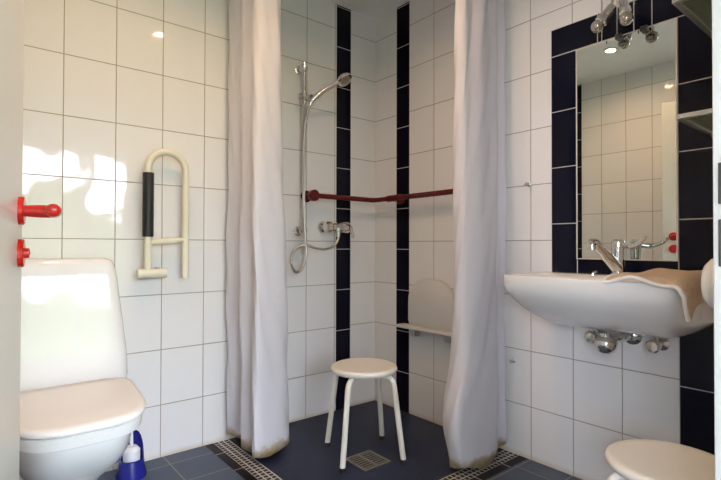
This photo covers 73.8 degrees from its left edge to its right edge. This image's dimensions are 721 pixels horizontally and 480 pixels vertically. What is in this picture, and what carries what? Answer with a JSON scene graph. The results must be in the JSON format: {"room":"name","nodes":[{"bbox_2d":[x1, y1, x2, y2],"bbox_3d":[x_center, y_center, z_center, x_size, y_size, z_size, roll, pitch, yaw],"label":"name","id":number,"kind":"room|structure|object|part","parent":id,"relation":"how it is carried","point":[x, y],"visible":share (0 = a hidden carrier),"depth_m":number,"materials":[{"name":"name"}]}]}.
{"room":"accessible bathroom","nodes":[
{"label":"accessible bathroom","id":0,"kind":"room"},
{"bbox_2d":[19,0,374,479],"bbox_3d":[-0.788,-0.204,2.345,2.390,2.380,0.100,1,-1,-39],"label":"wall","id":1,"kind":"structure","parent":0,"point":[109,85],"depth_m":2.26,"materials":[{"name":"white tile"}]},
{"bbox_2d":[136,148,188,278],"bbox_3d":[-0.885,-0.118,2.146,0.220,0.579,0.085,1,-1,-39],"label":"support rail","id":2,"kind":"object","parent":1,"relation":"attached to","point":[148,176],"visible":1,"depth_m":2.09,"materials":[{"name":"beige metal"}]},
{"bbox_2d":[292,62,312,235],"bbox_3d":[-0.325,-0.494,2.584,0.120,0.941,0.119,1,-1,-39],"label":"shower rail","id":3,"kind":"object","parent":1,"relation":"attached to","point":[304,97],"visible":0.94,"depth_m":2.59,"materials":[{"name":"silver metal"}]},
{"bbox_2d":[308,72,351,105],"bbox_3d":[-0.160,-0.813,2.590,0.239,0.187,0.079,0,-1,-19],"label":"shower","id":4,"kind":"object","parent":3,"relation":"attached to","point":[344,79],"visible":1,"depth_m":2.59,"materials":[{"name":"silver metal"}]},
{"bbox_3d":[-0.193,-0.798,2.592,0.180,0.156,0.030,0,-1,-11],"label":"handle","id":5,"kind":"part","parent":4,"relation":"part of","materials":[{"name":"silver metal"}]},
{"bbox_2d":[317,221,354,237],"bbox_3d":[-0.135,-0.059,2.735,0.186,0.099,0.121,1,-1,-39],"label":"shower mixer","id":6,"kind":"object","parent":1,"relation":"attached to","point":[323,227],"visible":1,"depth_m":2.72,"materials":[{"name":"silver metal"}]},
{"bbox_2d":[290,105,339,272],"bbox_3d":[-0.240,-0.275,2.616,0.324,0.906,0.036,1,-1,-39],"label":"shower hose","id":7,"kind":"object","parent":6,"relation":"attached to","point":[309,106],"visible":0.99,"depth_m":2.57,"materials":[{"name":"silver metal"}]},
{"bbox_3d":[-0.056,-0.050,2.762,0.061,0.082,0.031,0,-1,35],"label":"lever","id":8,"kind":"part","parent":6,"relation":"part of","materials":[{"name":"silver metal"}]},
{"bbox_2d":[99,400,581,479],"bbox_3d":[-0.117,1.028,1.506,2.390,0.100,2.230,1,-1,-39],"label":"floor","id":9,"kind":"structure","parent":0,"point":[306,456],"depth_m":2.16,"materials":[{"name":"blue tile"}]},
{"bbox_2d":[19,258,145,479],"bbox_3d":[-0.990,0.523,1.633,0.452,0.908,0.728,1,-1,-39],"label":"toilet","id":10,"kind":"object","parent":9,"relation":"on","point":[80,410],"visible":0.81,"depth_m":1.70,"materials":[{"name":"white ceramic"}]},
{"bbox_3d":[-0.996,0.784,1.637,0.378,0.386,0.659,1,-1,-39],"label":"bowl","id":11,"kind":"part","parent":10,"relation":"part of","materials":[{"name":"white ceramic"}]},
{"bbox_3d":[-0.922,0.569,1.550,0.409,0.042,0.490,1,-1,-39],"label":"seat","id":12,"kind":"part","parent":10,"relation":"part of","materials":[{"name":"white plastic"}]},
{"bbox_3d":[-0.918,0.533,1.545,0.423,0.026,0.501,1,-1,-39],"label":"lid","id":13,"kind":"part","parent":10,"relation":"part of","materials":[{"name":"white plastic"}]},
{"bbox_2d":[115,430,146,479],"bbox_3d":[-0.951,0.817,1.995,0.120,0.330,0.120,1,-1,-39],"label":"toilet brush","id":14,"kind":"object","parent":9,"relation":"on","point":[131,466],"visible":0.86,"depth_m":1.97,"materials":[{"name":"blue plastic"}]},
{"bbox_3d":[-0.956,0.757,1.998,0.025,0.211,0.014,0,-1,24],"label":"handle","id":15,"kind":"part","parent":14,"relation":"part of","materials":[{"name":"white plastic"}]},
{"bbox_2d":[325,358,406,472],"bbox_3d":[0.016,0.782,2.215,0.306,0.410,0.306,0,-1,-17],"label":"stool","id":16,"kind":"object","parent":9,"relation":"on","point":[355,369],"visible":1,"depth_m":2.14,"materials":[{"name":"beige paint"}]},
{"bbox_3d":[-0.103,0.791,2.277,0.149,0.372,0.025,0,-1,28],"label":"leg","id":17,"kind":"part","parent":16,"relation":"part of","materials":[{"name":"beige paint"}]},
{"bbox_3d":[-0.047,0.789,2.095,0.025,0.372,0.149,0,-1,28],"label":"leg","id":18,"kind":"part","parent":16,"relation":"part of","materials":[{"name":"beige paint"}]},
{"bbox_3d":[0.016,0.592,2.217,0.306,0.030,0.306,1,-1,-39],"label":"seat","id":19,"kind":"part","parent":16,"relation":"part of","materials":[{"name":"beige paint"}]},
{"bbox_3d":[0.078,0.792,2.334,0.025,0.372,0.149,0,-1,28],"label":"leg","id":20,"kind":"part","parent":16,"relation":"part of","materials":[{"name":"beige paint"}]},
{"bbox_3d":[0.135,0.790,2.152,0.149,0.372,0.025,0,-1,28],"label":"leg","id":21,"kind":"part","parent":16,"relation":"part of","materials":[{"name":"beige paint"}]},
{"bbox_2d":[346,450,390,471],"bbox_3d":[0.031,0.984,2.145,0.150,0.004,0.150,1,-1,-39],"label":"floor drain","id":22,"kind":"object","parent":9,"relation":"on","point":[367,460],"visible":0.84,"depth_m":2.14,"materials":[{"name":"metal"}]},
{"bbox_2d":[605,439,714,479],"bbox_3d":[0.796,0.772,1.226,0.306,0.410,0.306,1,-1,-39],"label":"stool","id":23,"kind":"object","parent":9,"relation":"on","point":[632,459],"visible":0.98,"depth_m":1.24,"materials":[{"name":"beige paint"}]},
{"bbox_3d":[0.662,0.780,1.240,0.149,0.372,0.025,0,-1,6],"label":"leg","id":24,"kind":"part","parent":23,"relation":"part of","materials":[{"name":"beige paint"}]},
{"bbox_2d":[327,0,409,19],"bbox_3d":[-0.111,-1.452,1.536,2.390,0.100,2.230,1,-1,-39],"label":"ceiling","id":25,"kind":"structure","parent":0,"point":[374,9],"depth_m":2.84,"materials":[{"name":"white paint"}]},
{"bbox_3d":[-0.367,-1.379,1.998,0.022,0.021,0.950,1,-1,-39],"label":"trim","id":26,"kind":"structure","parent":25,"relation":"attached to","visible":0},
{"bbox_2d":[226,0,288,458],"bbox_3d":[-0.462,-0.204,2.290,0.250,2.344,0.341,1,-1,-39],"label":"shower curtain","id":27,"kind":"object","parent":26,"relation":"hanging from","point":[256,285],"visible":1,"depth_m":2.19,"materials":[{"name":"white fabric"}]},
{"bbox_3d":[0.313,-1.378,1.941,0.980,0.021,0.022,1,-1,-39],"label":"trim","id":28,"kind":"structure","parent":25,"relation":"attached to","visible":0},
{"bbox_2d":[443,0,506,468],"bbox_3d":[0.506,-0.203,2.147,0.402,2.344,0.177,1,-1,-39],"label":"shower curtain","id":29,"kind":"object","parent":28,"relation":"hanging from","point":[474,410],"visible":1,"depth_m":2.06,"materials":[{"name":"white fabric"}]},
{"bbox_2d":[375,0,714,479],"bbox_3d":[0.804,-0.201,2.208,0.100,2.380,2.130,1,-1,-39],"label":"wall","id":30,"kind":"structure","parent":0,"point":[567,401],"depth_m":2.14,"materials":[{"name":"white tile"}]},
{"bbox_2d":[301,189,452,204],"bbox_3d":[0.232,-0.243,2.616,1.079,0.068,0.419,0,-1,21],"label":"grab bar","id":31,"kind":"object","parent":30,"relation":"attached to","point":[312,195],"visible":0.77,"depth_m":2.67,"materials":[{"name":"red plastic"}]},
{"bbox_2d":[395,279,453,342],"bbox_3d":[0.363,0.376,2.592,0.086,0.323,0.432,1,-1,-39],"label":"shower bench","id":32,"kind":"object","parent":30,"relation":"attached to","point":[430,301],"visible":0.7,"depth_m":2.59,"materials":[{"name":"grey plastic"}]},
{"bbox_3d":[0.383,0.347,2.604,0.023,0.266,0.336,1,-1,-39],"label":"seat plate","id":33,"kind":"part","parent":32,"relation":"part of","materials":[{"name":"grey plastic"}]},
{"bbox_2d":[584,329,605,343],"bbox_3d":[0.926,0.372,1.892,0.101,0.066,0.052,1,-1,-39],"label":"angle valve","id":34,"kind":"object","parent":30,"relation":"attached to","point":[589,336],"visible":0.63,"depth_m":1.86,"materials":[{"name":"silver metal"}]},
{"bbox_3d":[0.900,0.379,1.871,0.033,0.048,0.050,1,-1,-39],"label":"knob","id":35,"kind":"part","parent":34,"relation":"part of","materials":[{"name":"silver metal"}]},
{"bbox_2d":[503,271,713,337],"bbox_3d":[0.868,0.227,1.740,0.385,0.224,0.624,1,-1,-39],"label":"washbasin","id":36,"kind":"object","parent":30,"relation":"attached to","point":[629,306],"visible":0.79,"depth_m":1.59,"materials":[{"name":"white ceramic"}]},
{"bbox_2d":[587,236,646,273],"bbox_3d":[0.932,0.060,1.770,0.193,0.150,0.118,0,-1,15],"label":"tap","id":37,"kind":"object","parent":36,"relation":"on","point":[614,259],"visible":0.92,"depth_m":1.76,"materials":[{"name":"silver metal"}]},
{"bbox_3d":[0.905,0.060,1.773,0.155,0.133,0.042,0,-1,-20],"label":"spout","id":38,"kind":"part","parent":37,"relation":"part of","materials":[{"name":"silver metal"}]},
{"bbox_3d":[0.987,0.009,1.739,0.022,0.048,0.106,0,-1,-19],"label":"lever","id":39,"kind":"part","parent":37,"relation":"part of","materials":[{"name":"silver metal"}]},
{"bbox_2d":[594,332,642,354],"bbox_3d":[0.952,0.372,1.786,0.209,0.093,0.081,1,-1,-30],"label":"trap","id":40,"kind":"object","parent":36,"relation":"attached to","point":[606,343],"visible":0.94,"depth_m":1.74,"materials":[{"name":"silver metal"}]},
{"bbox_2d":[594,332,617,354],"bbox_3d":[0.896,0.379,1.754,0.080,0.078,0.080,1,-1,-39],"label":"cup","id":41,"kind":"object","parent":40,"relation":"on","point":[606,343],"depth_m":1.73,"materials":[{"name":"silver metal"}]},
{"bbox_2d":[602,268,705,321],"bbox_3d":[0.976,0.167,1.554,0.370,0.142,0.241,1,-1,-39],"label":"towel","id":42,"kind":"object","parent":36,"relation":"on","point":[687,283],"visible":0.79,"depth_m":1.43,"materials":[{"name":"beige fabric"}]},
{"bbox_2d":[576,17,678,260],"bbox_3d":[1.019,-0.360,1.862,0.007,0.876,0.370,1,-1,-39],"label":"mirror","id":43,"kind":"object","parent":30,"relation":"attached to","point":[627,186],"visible":0.93,"depth_m":1.84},
{"bbox_2d":[591,0,647,40],"bbox_3d":[0.969,-0.934,1.820,0.147,0.310,0.190,1,-1,-39],"label":"lamp","id":44,"kind":"object","parent":43,"relation":"attached to","point":[625,13],"visible":1,"depth_m":1.80,"materials":[{"name":"silver metal"}]},
{"bbox_3d":[0.900,-0.811,1.823,0.047,0.047,0.047,1,-1,-39],"label":"bulb","id":45,"kind":"part","parent":44,"relation":"part of","materials":[{"name":"clear glass"}]},
{"bbox_3d":[0.959,-0.932,1.907,0.005,0.285,0.005,0,-1,-17],"label":"rod","id":46,"kind":"part","parent":44,"relation":"part of","materials":[{"name":"silver metal"}]},
{"bbox_3d":[0.996,-0.938,1.863,0.005,0.275,0.005,0,-1,28],"label":"rod","id":47,"kind":"part","parent":44,"relation":"part of","materials":[{"name":"metal"}]},
{"bbox_3d":[0.966,-0.804,1.742,0.047,0.047,0.047,1,-1,-39],"label":"bulb","id":48,"kind":"part","parent":44,"relation":"part of","materials":[{"name":"clear glass"}]},
{"bbox_3d":[1.034,-0.933,1.815,0.005,0.285,0.005,0,-1,-17],"label":"rod","id":49,"kind":"part","parent":44,"relation":"part of","materials":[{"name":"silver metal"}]},
{"bbox_2d":[645,337,669,353],"bbox_3d":[1.064,0.370,1.724,0.101,0.066,0.052,1,-1,-39],"label":"angle valve","id":50,"kind":"object","parent":30,"relation":"attached to","point":[655,345],"visible":0.94,"depth_m":1.70,"materials":[{"name":"silver metal"}]},
{"bbox_3d":[1.038,0.377,1.702,0.033,0.048,0.050,1,-1,-39],"label":"knob","id":51,"kind":"part","parent":50,"relation":"part of","materials":[{"name":"silver metal"}]},
{"bbox_3d":[0.554,-0.220,0.705,2.190,2.380,0.120,1,-1,-39],"label":"wall","id":52,"kind":"structure","parent":0,"visible":0},
{"bbox_2d":[0,0,61,479],"bbox_3d":[-0.466,-0.032,0.617,0.118,1.973,1.035,1,-1,-30],"label":"door","id":53,"kind":"structure","parent":52,"relation":"in","point":[14,210],"depth_m":0.89,"materials":[{"name":"beige paint"}]},
{"bbox_3d":[-0.704,-0.061,0.997,0.011,0.059,0.059,1,-1,-30],"label":"handle","id":54,"kind":"part","parent":53,"relation":"part of","materials":[{"name":"red plastic"}]},
{"bbox_3d":[-0.645,-0.059,0.979,0.067,0.029,0.124,1,-1,-39],"label":"lever","id":55,"kind":"part","parent":53,"relation":"part of","materials":[{"name":"red plastic"}]},
{"bbox_2d":[672,0,711,37],"bbox_3d":[1.098,-0.639,1.367,0.508,0.013,0.210,1,-1,-39],"label":"glass shelf","id":56,"kind":"object","parent":52,"relation":"attached to","point":[699,12],"visible":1,"depth_m":1.34,"materials":[{"name":"glass"}]},
{"bbox_3d":[1.101,-0.639,1.365,0.482,0.005,0.191,1,-1,-39],"label":"glass plate","id":57,"kind":"part","parent":56,"relation":"part of","materials":[{"name":"green glass"}]},
{"bbox_2d":[675,108,712,136],"bbox_3d":[1.105,-0.330,1.370,0.488,0.013,0.210,1,-1,-39],"label":"glass shelf","id":58,"kind":"object","parent":52,"relation":"attached to","point":[701,120],"visible":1,"depth_m":1.31,"materials":[{"name":"glass"}]},
{"bbox_3d":[1.107,-0.330,1.367,0.462,0.005,0.191,1,-1,-39],"label":"glass plate","id":59,"kind":"part","parent":58,"relation":"part of","materials":[{"name":"green glass"}]},
{"bbox_2d":[701,258,713,308],"bbox_3d":[0.735,0.089,0.972,0.112,0.112,0.069,1,-1,-39],"label":"wall dispenser","id":60,"kind":"object","parent":52,"relation":"attached to","point":[707,277],"visible":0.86,"depth_m":0.95,"materials":[{"name":"white plastic"}]},
{"bbox_2d":[712,0,720,479],"bbox_3d":[0.243,-0.069,0.447,1.225,2.070,0.142,1,-1,-39],"label":"trim","id":61,"kind":"structure","parent":52,"relation":"attached to","point":[716,4],"depth_m":0.85,"materials":[{"name":"white paint"}]},
{"bbox_3d":[0.649,0.005,0.820,0.003,0.083,0.062,1,-1,-39],"label":"strike plate","id":62,"kind":"part","parent":61,"relation":"part of","materials":[{"name":"metal"}]},
{"bbox_3d":[0.650,-0.100,0.822,0.003,0.073,0.062,1,-1,-39],"label":"strike plate","id":63,"kind":"part","parent":61,"relation":"part of","materials":[{"name":"metal"}]}
]}

